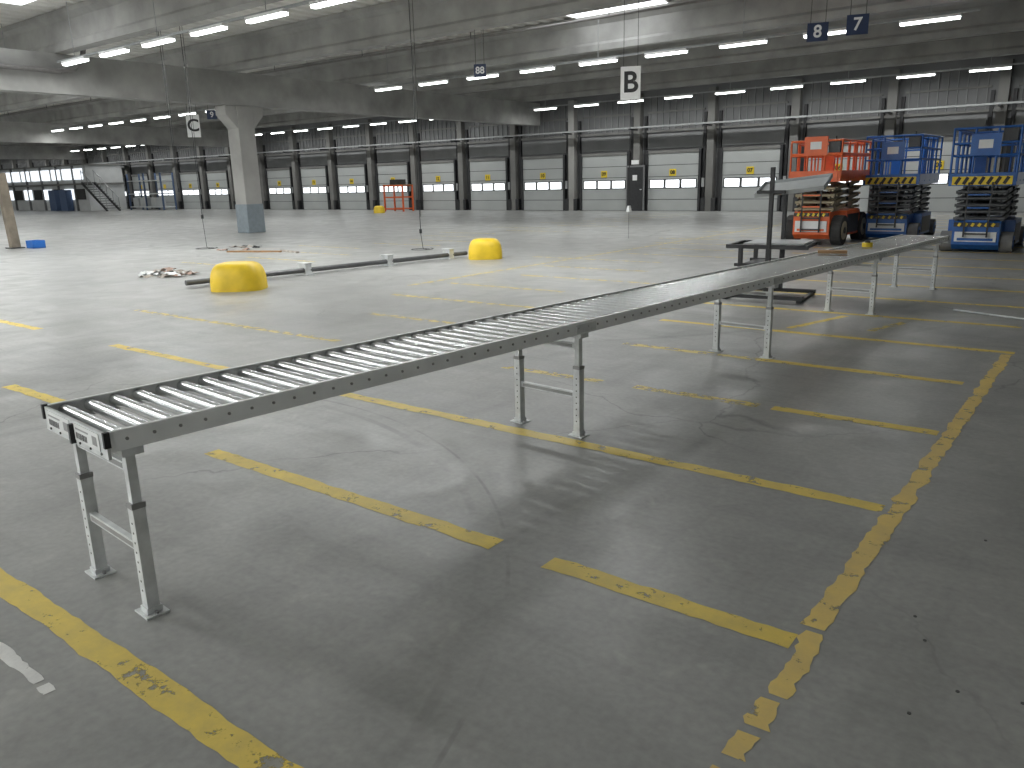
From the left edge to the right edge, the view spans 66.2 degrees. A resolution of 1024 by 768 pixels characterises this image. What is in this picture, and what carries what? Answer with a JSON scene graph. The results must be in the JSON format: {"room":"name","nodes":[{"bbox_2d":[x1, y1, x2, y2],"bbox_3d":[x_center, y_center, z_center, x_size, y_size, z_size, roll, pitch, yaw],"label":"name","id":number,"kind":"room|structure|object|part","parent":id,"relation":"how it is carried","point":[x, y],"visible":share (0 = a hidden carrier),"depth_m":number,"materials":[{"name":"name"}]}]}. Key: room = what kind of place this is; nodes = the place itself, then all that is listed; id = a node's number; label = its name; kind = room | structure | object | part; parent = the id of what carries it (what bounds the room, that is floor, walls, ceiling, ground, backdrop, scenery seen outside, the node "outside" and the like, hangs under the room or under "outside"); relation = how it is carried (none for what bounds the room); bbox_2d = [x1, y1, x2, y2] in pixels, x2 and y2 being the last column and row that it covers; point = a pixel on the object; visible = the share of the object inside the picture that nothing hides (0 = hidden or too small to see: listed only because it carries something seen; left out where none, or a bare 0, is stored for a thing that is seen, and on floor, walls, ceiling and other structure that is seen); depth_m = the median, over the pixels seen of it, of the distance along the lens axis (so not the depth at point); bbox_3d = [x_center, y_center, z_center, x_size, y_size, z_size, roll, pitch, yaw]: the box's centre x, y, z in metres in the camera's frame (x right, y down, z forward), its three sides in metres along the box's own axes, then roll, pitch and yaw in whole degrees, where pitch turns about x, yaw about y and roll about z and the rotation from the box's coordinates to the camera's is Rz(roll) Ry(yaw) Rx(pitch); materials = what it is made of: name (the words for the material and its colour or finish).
{"room":"distribution center","nodes":[
{"label":"distribution center","id":0,"kind":"room"},
{"bbox_2d":[0,0,678,114],"bbox_3d":[-30.211,-13.228,34.149,110.000,0.240,49.300,10,18,36],"label":"ceiling","id":1,"kind":"structure","parent":0,"point":[10,14],"depth_m":24.43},
{"bbox_2d":[0,0,34,4],"bbox_3d":[-12.989,-9.429,18.433,3.000,0.015,3.900,10,18,36],"label":"skylight window","id":2,"kind":"structure","parent":1,"relation":"attached to","point":[17,2],"depth_m":20.41,"materials":[{"name":"white"}]},
{"bbox_2d":[0,50,85,73],"bbox_3d":[-14.027,-9.164,20.647,0.140,1.570,5.520,10,18,36],"label":"drain pipe","id":3,"kind":"object","parent":1,"relation":"hanging from","point":[74,67],"visible":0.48,"depth_m":21.93,"materials":[{"name":"grey metal"}]},
{"bbox_2d":[69,145,142,151],"bbox_3d":[-29.285,-19.335,61.159,22.950,1.510,0.160,10,18,36],"label":"lights","id":4,"kind":"object","parent":1,"relation":"hanging from","point":[117,146],"visible":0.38,"depth_m":64.53,"materials":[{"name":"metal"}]},
{"bbox_2d":[0,0,282,53],"bbox_3d":[-29.771,-12.768,34.843,110.000,1.020,0.520,10,18,36],"label":"roof beam","id":5,"kind":"structure","parent":1,"relation":"attached to","point":[93,23],"depth_m":20.38,"materials":[{"name":"concrete"}]},
{"bbox_2d":[158,31,179,191],"bbox_3d":[-8.890,-7.463,20.239,0.147,4.900,0.044,10,18,36],"label":"cable","id":6,"kind":"object","parent":1,"relation":"hanging from","point":[160,31],"visible":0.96,"depth_m":20.37,"materials":[{"name":"black paint"}]},
{"bbox_2d":[50,67,308,131],"bbox_3d":[-16.884,-13.528,37.612,23.800,1.510,0.160,10,18,36],"label":"lights","id":7,"kind":"object","parent":1,"relation":"hanging from","point":[186,112],"visible":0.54,"depth_m":39.29,"materials":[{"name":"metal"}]},
{"bbox_2d":[185,104,200,136],"bbox_3d":[-11.800,-10.588,28.732,0.460,2.980,0.039,-5,15,-13],"label":"letter sign","id":8,"kind":"object","parent":1,"relation":"hanging from","point":[195,123],"visible":0.85,"depth_m":28.99,"materials":[{"name":"black paint"}]},
{"bbox_2d":[179,26,217,248],"bbox_3d":[-8.313,-6.739,20.370,0.543,6.394,0.514,-1,15,0],"label":"cable","id":9,"kind":"object","parent":1,"relation":"hanging from","point":[202,218],"visible":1,"depth_m":20.45,"materials":[{"name":"black paint"}]},
{"bbox_2d":[57,0,352,65],"bbox_3d":[-5.011,-8.157,15.798,18.720,1.510,0.160,10,18,36],"label":"lights","id":10,"kind":"object","parent":1,"relation":"hanging from","point":[281,11],"visible":1,"depth_m":17.27,"materials":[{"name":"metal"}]},
{"bbox_2d":[206,105,217,118],"bbox_3d":[-11.105,-10.928,28.741,0.360,2.360,0.039,-3,15,-8],"label":"number sign","id":11,"kind":"object","parent":1,"relation":"hanging from","point":[211,114],"visible":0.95,"depth_m":28.98,"materials":[{"name":"black paint"}]},
{"bbox_2d":[0,0,652,112],"bbox_3d":[-26.374,-13.964,39.131,110.000,1.020,0.520,10,18,36],"label":"roof beam","id":12,"kind":"structure","parent":1,"relation":"attached to","point":[385,24],"depth_m":22.72,"materials":[{"name":"concrete"}]},
{"bbox_2d":[255,117,429,135],"bbox_3d":[-9.598,-16.011,46.491,20.800,1.510,0.160,10,18,36],"label":"lights","id":13,"kind":"object","parent":1,"relation":"hanging from","point":[412,119],"visible":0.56,"depth_m":47.04,"materials":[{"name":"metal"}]},
{"bbox_2d":[408,0,433,249],"bbox_3d":[-2.271,-6.383,18.426,0.543,6.394,0.514,-1,15,0],"label":"cable","id":14,"kind":"object","parent":1,"relation":"hanging from","point":[420,229],"visible":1,"depth_m":18.53,"materials":[{"name":"black paint"}]},
{"bbox_2d":[474,30,485,76],"bbox_3d":[-0.860,-9.105,20.353,0.320,2.160,0.039,1,15,9],"label":"number sign","id":15,"kind":"object","parent":1,"relation":"hanging from","point":[479,69],"visible":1,"depth_m":20.56,"materials":[{"name":"black paint"}]},
{"bbox_2d":[0,0,985,123],"bbox_3d":[-23.008,-15.149,43.382,110.000,1.020,0.520,10,18,36],"label":"roof beam","id":16,"kind":"structure","parent":1,"relation":"attached to","point":[716,18],"depth_m":24.77,"materials":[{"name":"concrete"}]},
{"bbox_2d":[0,0,1023,144],"bbox_3d":[-19.611,-16.345,47.670,110.000,1.020,0.520,10,18,36],"label":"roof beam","id":17,"kind":"structure","parent":1,"relation":"attached to","point":[994,16],"depth_m":27.39,"materials":[{"name":"concrete"}]},
{"bbox_2d":[6,32,1023,146],"bbox_3d":[-16.214,-17.541,51.958,110.000,1.020,0.520,10,18,36],"label":"roof beam","id":18,"kind":"structure","parent":1,"relation":"attached to","point":[1010,43],"depth_m":32.30,"materials":[{"name":"concrete"}]},
{"bbox_2d":[7,31,1023,144],"bbox_3d":[-18.158,-16.976,49.477,109.800,0.735,0.070,10,18,36],"label":"pipe","id":19,"kind":"object","parent":1,"relation":"hanging from","point":[1016,31],"visible":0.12,"depth_m":29.43,"materials":[{"name":"grey metal"}]},
{"bbox_2d":[566,0,667,17],"bbox_3d":[2.008,-10.672,21.811,3.100,0.015,4.000,10,18,36],"label":"ceiling light","id":20,"kind":"object","parent":1,"relation":"attached to","point":[654,2],"depth_m":23.05,"materials":[{"name":"white plastic"}]},
{"bbox_2d":[620,0,640,238],"bbox_3d":[2.586,-6.296,17.148,0.430,6.150,0.140,2,15,12],"label":"letter sign","id":21,"kind":"object","parent":1,"relation":"hanging from","point":[630,83],"visible":1,"depth_m":17.04,"materials":[{"name":"black paint"}]},
{"bbox_3d":[2.544,-7.734,16.739,0.430,3.160,0.030,2,15,12],"label":"panel","id":22,"kind":"part","parent":21,"relation":"part of","materials":[{"name":"white plastic"}]},
{"bbox_2d":[369,0,979,90],"bbox_3d":[2.538,-10.248,23.142,19.760,1.510,0.160,10,18,36],"label":"lights","id":23,"kind":"object","parent":1,"relation":"hanging from","point":[954,15],"visible":0.86,"depth_m":21.67,"materials":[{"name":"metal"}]},
{"bbox_2d":[528,35,1023,110],"bbox_3d":[9.077,-12.857,32.578,20.800,1.510,0.160,10,18,36],"label":"lights","id":24,"kind":"object","parent":1,"relation":"hanging from","point":[1001,66],"visible":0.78,"depth_m":30.98,"materials":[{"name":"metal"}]},
{"bbox_2d":[806,0,828,41],"bbox_3d":[5.651,-7.560,14.322,0.370,2.430,0.039,4,15,20],"label":"number sign","id":25,"kind":"object","parent":1,"relation":"hanging from","point":[815,31],"visible":1,"depth_m":14.57,"materials":[{"name":"blue"}]},
{"bbox_2d":[846,0,869,35],"bbox_3d":[6.207,-7.480,13.904,0.370,2.400,0.039,4,15,20],"label":"number sign","id":26,"kind":"object","parent":1,"relation":"hanging from","point":[857,24],"visible":1,"depth_m":14.15,"materials":[{"name":"blue"}]},
{"bbox_2d":[0,208,1023,767],"bbox_3d":[-29.963,-6.835,35.931,110.000,0.200,49.600,10,18,36],"label":"floor","id":27,"kind":"structure","parent":0,"point":[331,632],"depth_m":3.93,"materials":[{"name":"concrete"}]},
{"bbox_2d":[0,173,24,248],"bbox_3d":[-14.734,-5.066,22.991,0.400,2.155,0.400,10,18,36],"label":"leaning post","id":28,"kind":"object","parent":27,"relation":"on","point":[6,206],"visible":1,"depth_m":22.94,"materials":[{"name":"beige wood"}]},
{"bbox_2d":[26,240,45,248],"bbox_3d":[-14.045,-4.126,23.157,0.450,0.220,0.350,10,18,36],"label":"crate","id":29,"kind":"object","parent":27,"relation":"on","point":[33,244],"visible":1,"depth_m":23.04,"materials":[{"name":"plastic"}]},
{"bbox_2d":[0,164,126,210],"bbox_3d":[-40.349,-17.294,69.447,17.400,3.700,3.600,10,18,36],"label":"office block","id":30,"kind":"object","parent":27,"relation":"on","point":[55,187],"visible":0.91,"depth_m":65.63,"materials":[{"name":"concrete"}]},
{"bbox_2d":[80,170,120,210],"bbox_3d":[-32.609,-15.302,62.174,3.752,3.302,1.060,10,18,36],"label":"staircase","id":31,"kind":"structure","parent":27,"relation":"on","point":[99,189],"depth_m":62.12,"materials":[{"name":"metal"}]},
{"bbox_2d":[126,172,176,209],"bbox_3d":[-28.546,-15.215,62.114,5.100,2.800,1.100,10,18,36],"label":"storage rack","id":32,"kind":"object","parent":27,"relation":"on","point":[152,202],"visible":0.94,"depth_m":61.74,"materials":[{"name":"metal"}]},
{"bbox_2d":[138,267,197,277],"bbox_3d":[-6.637,-2.154,15.011,1.334,0.136,0.962,10,18,36],"label":"debris pile","id":33,"kind":"object","parent":27,"relation":"on","point":[168,271],"visible":1,"depth_m":14.94,"materials":[{"name":"paper"}]},
{"bbox_2d":[217,245,259,250],"bbox_3d":[-7.331,-3.672,21.083,1.043,0.056,1.390,-1,15,1],"label":"scraps","id":34,"kind":"object","parent":27,"relation":"on","point":[234,245],"visible":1,"depth_m":21.25,"materials":[{"name":"white"}]},
{"bbox_2d":[210,261,267,291],"bbox_3d":[-4.407,-1.746,12.641,0.840,0.440,0.700,-2,15,-2],"label":"bollard","id":35,"kind":"object","parent":27,"relation":"on","point":[231,276],"visible":1,"depth_m":12.35,"materials":[{"name":"paint"}]},
{"bbox_2d":[215,105,265,232],"bbox_3d":[-9.446,-7.561,27.834,0.700,4.300,1.500,10,18,36],"label":"support column","id":36,"kind":"structure","parent":27,"relation":"on","point":[241,122],"depth_m":27.57,"materials":[{"name":"concrete"}]},
{"bbox_2d":[227,250,298,252],"bbox_3d":[-6.149,-3.342,19.751,2.144,0.040,0.498,4,16,20],"label":"plank","id":37,"kind":"object","parent":27,"relation":"on","point":[290,251],"visible":1,"depth_m":19.67,"materials":[{"name":"beige wood"}]},
{"bbox_2d":[185,248,467,285],"bbox_3d":[-3.242,-2.291,15.067,6.159,0.221,0.366,-15,20,-43],"label":"barrier","id":38,"kind":"object","parent":27,"relation":"on","point":[305,269],"visible":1,"depth_m":15.11,"materials":[{"name":"metal"}]},
{"bbox_2d":[374,206,384,212],"bbox_3d":[-7.424,-9.764,43.900,0.600,0.400,0.500,1,15,9],"label":"bollard","id":39,"kind":"object","parent":27,"relation":"on","point":[377,209],"visible":0.98,"depth_m":43.69,"materials":[{"name":"paint"}]},
{"bbox_2d":[383,179,413,211],"bbox_3d":[-6.622,-10.999,45.794,1.700,1.800,0.880,10,18,36],"label":"stand","id":40,"kind":"object","parent":27,"relation":"on","point":[397,182],"visible":0.98,"depth_m":45.57,"materials":[{"name":"red paint"}]},
{"bbox_2d":[468,238,501,259],"bbox_3d":[-0.570,-2.881,16.689,0.720,0.420,0.620,-2,15,-2],"label":"bollard","id":41,"kind":"object","parent":27,"relation":"on","point":[479,248],"visible":1,"depth_m":16.43,"materials":[{"name":"paint"}]},
{"bbox_2d":[41,234,948,620],"bbox_3d":[2.082,-0.640,7.115,0.622,0.767,11.284,11,19,40],"label":"conveyor","id":42,"kind":"object","parent":27,"relation":"on","point":[233,394],"visible":0.99,"depth_m":3.91,"materials":[{"name":"metal"}]},
{"bbox_3d":[2.075,-0.937,7.038,0.620,0.104,11.284,11,19,40],"label":"plate","id":43,"kind":"part","parent":42,"relation":"part of","materials":[{"name":"metal"}]},
{"bbox_2d":[818,250,846,253],"bbox_3d":[3.538,-1.461,8.674,0.300,0.030,0.140,4,15,20],"label":"wood block","id":44,"kind":"object","parent":42,"relation":"on","point":[819,251],"visible":1,"depth_m":8.62,"materials":[{"name":"brown wood"}]},
{"bbox_2d":[862,241,872,246],"bbox_3d":[4.239,-1.670,9.365,0.120,0.072,0.120,10,18,36],"label":"bollard","id":45,"kind":"object","parent":42,"relation":"on","point":[866,243],"visible":1,"depth_m":9.33,"materials":[{"name":"yellow plastic"}]},
{"bbox_2d":[0,215,1023,767],"bbox_3d":[2.653,-3.225,18.541,17.370,0.001,31.353,10,18,36],"label":"floor markings","id":46,"kind":"object","parent":27,"relation":"on","point":[183,707],"depth_m":3.29,"materials":[{"name":"paint"}]},
{"bbox_2d":[626,160,644,210],"bbox_3d":[5.962,-9.624,38.115,1.000,2.400,0.120,10,18,36],"label":"door","id":47,"kind":"structure","parent":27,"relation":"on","point":[634,198],"depth_m":38.10,"materials":[{"name":"black paint"}]},
{"bbox_2d":[722,167,832,303],"bbox_3d":[3.485,-1.974,10.305,1.182,1.680,0.850,8,17,31],"label":"stand","id":48,"kind":"object","parent":27,"relation":"on","point":[771,188],"visible":0.78,"depth_m":10.14,"materials":[{"name":"paint"}]},
{"bbox_2d":[754,173,832,197],"bbox_3d":[3.587,-2.537,10.046,0.868,0.288,0.711,8,17,31],"label":"tray","id":49,"kind":"object","parent":48,"relation":"on","point":[771,188],"depth_m":10.03,"materials":[{"name":"grey metal"}]},
{"bbox_2d":[785,136,871,244],"bbox_3d":[7.436,-4.537,18.445,1.300,2.375,2.490,10,18,36],"label":"scissor lift","id":50,"kind":"object","parent":27,"relation":"on","point":[813,219],"visible":0.93,"depth_m":17.77,"materials":[{"name":"orange paint"}]},
{"bbox_2d":[863,131,943,238],"bbox_3d":[9.599,-4.886,19.377,1.400,2.470,2.490,10,18,36],"label":"scissor lift","id":51,"kind":"object","parent":27,"relation":"on","point":[893,213],"visible":0.94,"depth_m":18.72,"materials":[{"name":"blue paint"}]},
{"bbox_2d":[907,540,1023,714],"bbox_3d":[1.938,0.801,3.095,0.481,0.003,2.062,10,18,36],"label":"debris","id":52,"kind":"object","parent":27,"relation":"on","point":[925,640],"depth_m":2.48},
{"bbox_2d":[939,121,1023,251],"bbox_3d":[9.800,-4.037,16.125,1.320,2.450,2.490,10,18,36],"label":"scissor lift","id":53,"kind":"object","parent":27,"relation":"on","point":[972,228],"visible":0.98,"depth_m":15.39,"materials":[{"name":"blue paint"}]},
{"bbox_2d":[953,309,1023,319],"bbox_3d":[5.420,-0.762,8.749,0.024,0.024,1.031,-9,17,-28],"label":"rod","id":54,"kind":"object","parent":27,"relation":"on","point":[959,310],"visible":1,"depth_m":8.83,"materials":[{"name":"metal"}]},
{"bbox_2d":[0,54,1023,203],"bbox_3d":[-15.091,-15.389,53.954,110.000,6.600,0.300,10,18,36],"label":"wall","id":55,"kind":"structure","parent":0,"point":[1018,70],"depth_m":34.75,"materials":[{"name":"grey metal"}]},
{"bbox_2d":[123,175,129,208],"bbox_3d":[-34.125,-16.675,68.229,3.440,2.820,0.360,10,18,36],"label":"door","id":56,"kind":"structure","parent":55,"relation":"in","point":[124,176],"depth_m":67.43,"materials":[{"name":"metal"}]},
{"bbox_2d":[130,174,152,208],"bbox_3d":[-31.145,-16.172,66.009,3.440,2.820,0.360,10,18,36],"label":"door","id":57,"kind":"structure","parent":55,"relation":"in","point":[135,185],"depth_m":66.16,"materials":[{"name":"metal"}]},
{"bbox_2d":[153,173,176,208],"bbox_3d":[-28.165,-15.669,63.789,3.440,2.820,0.360,10,18,36],"label":"door","id":58,"kind":"structure","parent":55,"relation":"in","point":[167,186],"depth_m":63.64,"materials":[{"name":"metal"}]},
{"bbox_2d":[178,172,203,208],"bbox_3d":[-25.185,-15.165,61.569,3.440,2.820,0.360,10,18,36],"label":"door","id":59,"kind":"structure","parent":55,"relation":"in","point":[190,198],"depth_m":61.65,"materials":[{"name":"metal"}]},
{"bbox_2d":[205,170,231,208],"bbox_3d":[-22.205,-14.662,59.349,3.440,2.820,0.360,10,18,36],"label":"door","id":60,"kind":"structure","parent":55,"relation":"in","point":[219,197],"depth_m":59.38,"materials":[{"name":"metal"}]},
{"bbox_2d":[264,167,295,209],"bbox_3d":[-16.245,-13.656,54.908,3.440,2.820,0.360,10,18,36],"label":"door","id":61,"kind":"structure","parent":55,"relation":"in","point":[281,195],"depth_m":54.92,"materials":[{"name":"metal"}]},
{"bbox_2d":[297,166,330,209],"bbox_3d":[-13.265,-13.152,52.688,3.440,2.820,0.360,10,18,36],"label":"door","id":62,"kind":"structure","parent":55,"relation":"in","point":[316,195],"depth_m":52.68,"materials":[{"name":"metal"}]},
{"bbox_2d":[333,164,369,209],"bbox_3d":[-10.286,-12.649,50.468,3.440,2.820,0.360,10,18,36],"label":"door","id":63,"kind":"structure","parent":55,"relation":"in","point":[354,195],"depth_m":50.48,"materials":[{"name":"metal"}]},
{"bbox_2d":[373,162,411,209],"bbox_3d":[-7.306,-12.146,48.248,3.440,2.820,0.360,10,18,36],"label":"door","id":64,"kind":"structure","parent":55,"relation":"in","point":[385,172],"depth_m":48.26,"materials":[{"name":"metal"}]},
{"bbox_2d":[416,160,459,209],"bbox_3d":[-4.326,-11.643,46.028,3.440,2.820,0.360,10,18,36],"label":"door","id":65,"kind":"structure","parent":55,"relation":"in","point":[441,194],"depth_m":46.02,"materials":[{"name":"metal"}]},
{"bbox_2d":[463,157,511,209],"bbox_3d":[-1.346,-11.139,43.808,3.440,2.820,0.360,10,18,36],"label":"door","id":66,"kind":"structure","parent":55,"relation":"in","point":[493,193],"depth_m":43.79,"materials":[{"name":"metal"}]},
{"bbox_2d":[0,59,1023,211],"bbox_3d":[-15.265,-14.743,53.867,110.000,5.400,0.320,10,18,36],"label":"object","id":67,"kind":"structure","parent":55,"relation":"attached to","point":[938,125],"depth_m":39.36,"materials":[{"name":"metal"}]},
{"bbox_2d":[515,154,568,210],"bbox_3d":[1.634,-10.636,41.587,3.440,2.820,0.360,10,18,36],"label":"door","id":68,"kind":"structure","parent":55,"relation":"in","point":[549,192],"depth_m":41.56,"materials":[{"name":"metal"}]},
{"bbox_2d":[90,101,1023,163],"bbox_3d":[-15.610,-15.719,53.183,109.800,0.130,0.730,10,18,36],"label":"cable tray","id":69,"kind":"object","parent":55,"relation":"attached to","point":[1000,104],"visible":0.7,"depth_m":36.59,"materials":[{"name":"metal"}]},
{"bbox_2d":[573,151,630,210],"bbox_3d":[4.614,-10.133,39.367,3.440,2.820,0.360,10,18,36],"label":"door","id":70,"kind":"structure","parent":55,"relation":"in","point":[598,192],"depth_m":39.42,"materials":[{"name":"metal"}]},
{"bbox_2d":[645,148,704,210],"bbox_3d":[7.594,-9.630,37.147,3.440,2.820,0.360,10,18,36],"label":"door","id":71,"kind":"structure","parent":55,"relation":"in","point":[681,190],"depth_m":37.10,"materials":[{"name":"metal"}]},
{"bbox_2d":[710,144,785,211],"bbox_3d":[10.574,-9.126,34.927,3.440,2.820,0.360,10,18,36],"label":"door","id":72,"kind":"structure","parent":55,"relation":"in","point":[738,186],"depth_m":35.02,"materials":[{"name":"metal"}]},
{"bbox_2d":[792,140,878,211],"bbox_3d":[13.554,-8.623,32.707,3.440,2.820,0.360,10,18,36],"label":"door","id":73,"kind":"structure","parent":55,"relation":"in","point":[864,194],"depth_m":32.31,"materials":[{"name":"metal"}]},
{"bbox_2d":[896,136,986,211],"bbox_3d":[16.534,-8.120,30.487,3.440,2.820,0.360,10,18,36],"label":"door","id":74,"kind":"structure","parent":55,"relation":"in","point":[942,196],"depth_m":30.44,"materials":[{"name":"metal"}]},
{"bbox_2d":[993,135,1023,211],"bbox_3d":[19.514,-7.616,28.267,3.440,2.820,0.360,10,18,36],"label":"door","id":75,"kind":"structure","parent":55,"relation":"in","point":[1020,204],"depth_m":29.02,"materials":[{"name":"metal"}]},
{"bbox_3d":[-45.178,-4.797,15.971,110.000,6.600,0.300,10,18,36],"label":"wall","id":76,"kind":"structure","parent":0,"visible":0},
{"bbox_2d":[0,145,84,159],"bbox_3d":[-53.319,-15.449,51.612,0.500,1.080,48.940,10,18,36],"label":"girder","id":77,"kind":"object","parent":76,"relation":"attached to","point":[6,152],"visible":1,"depth_m":67.44,"materials":[{"name":"concrete"}]},
{"bbox_2d":[0,121,228,146],"bbox_3d":[-33.453,-12.093,36.811,0.500,1.080,48.940,10,18,36],"label":"girder","id":78,"kind":"object","parent":76,"relation":"attached to","point":[10,132],"visible":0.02,"depth_m":47.62,"materials":[{"name":"concrete"}]},
{"bbox_2d":[0,48,539,125],"bbox_3d":[-13.586,-8.738,22.010,0.500,1.080,48.940,10,18,36],"label":"girder","id":79,"kind":"object","parent":76,"relation":"attached to","point":[96,77],"visible":1,"depth_m":26.83,"materials":[{"name":"concrete"}]}
]}

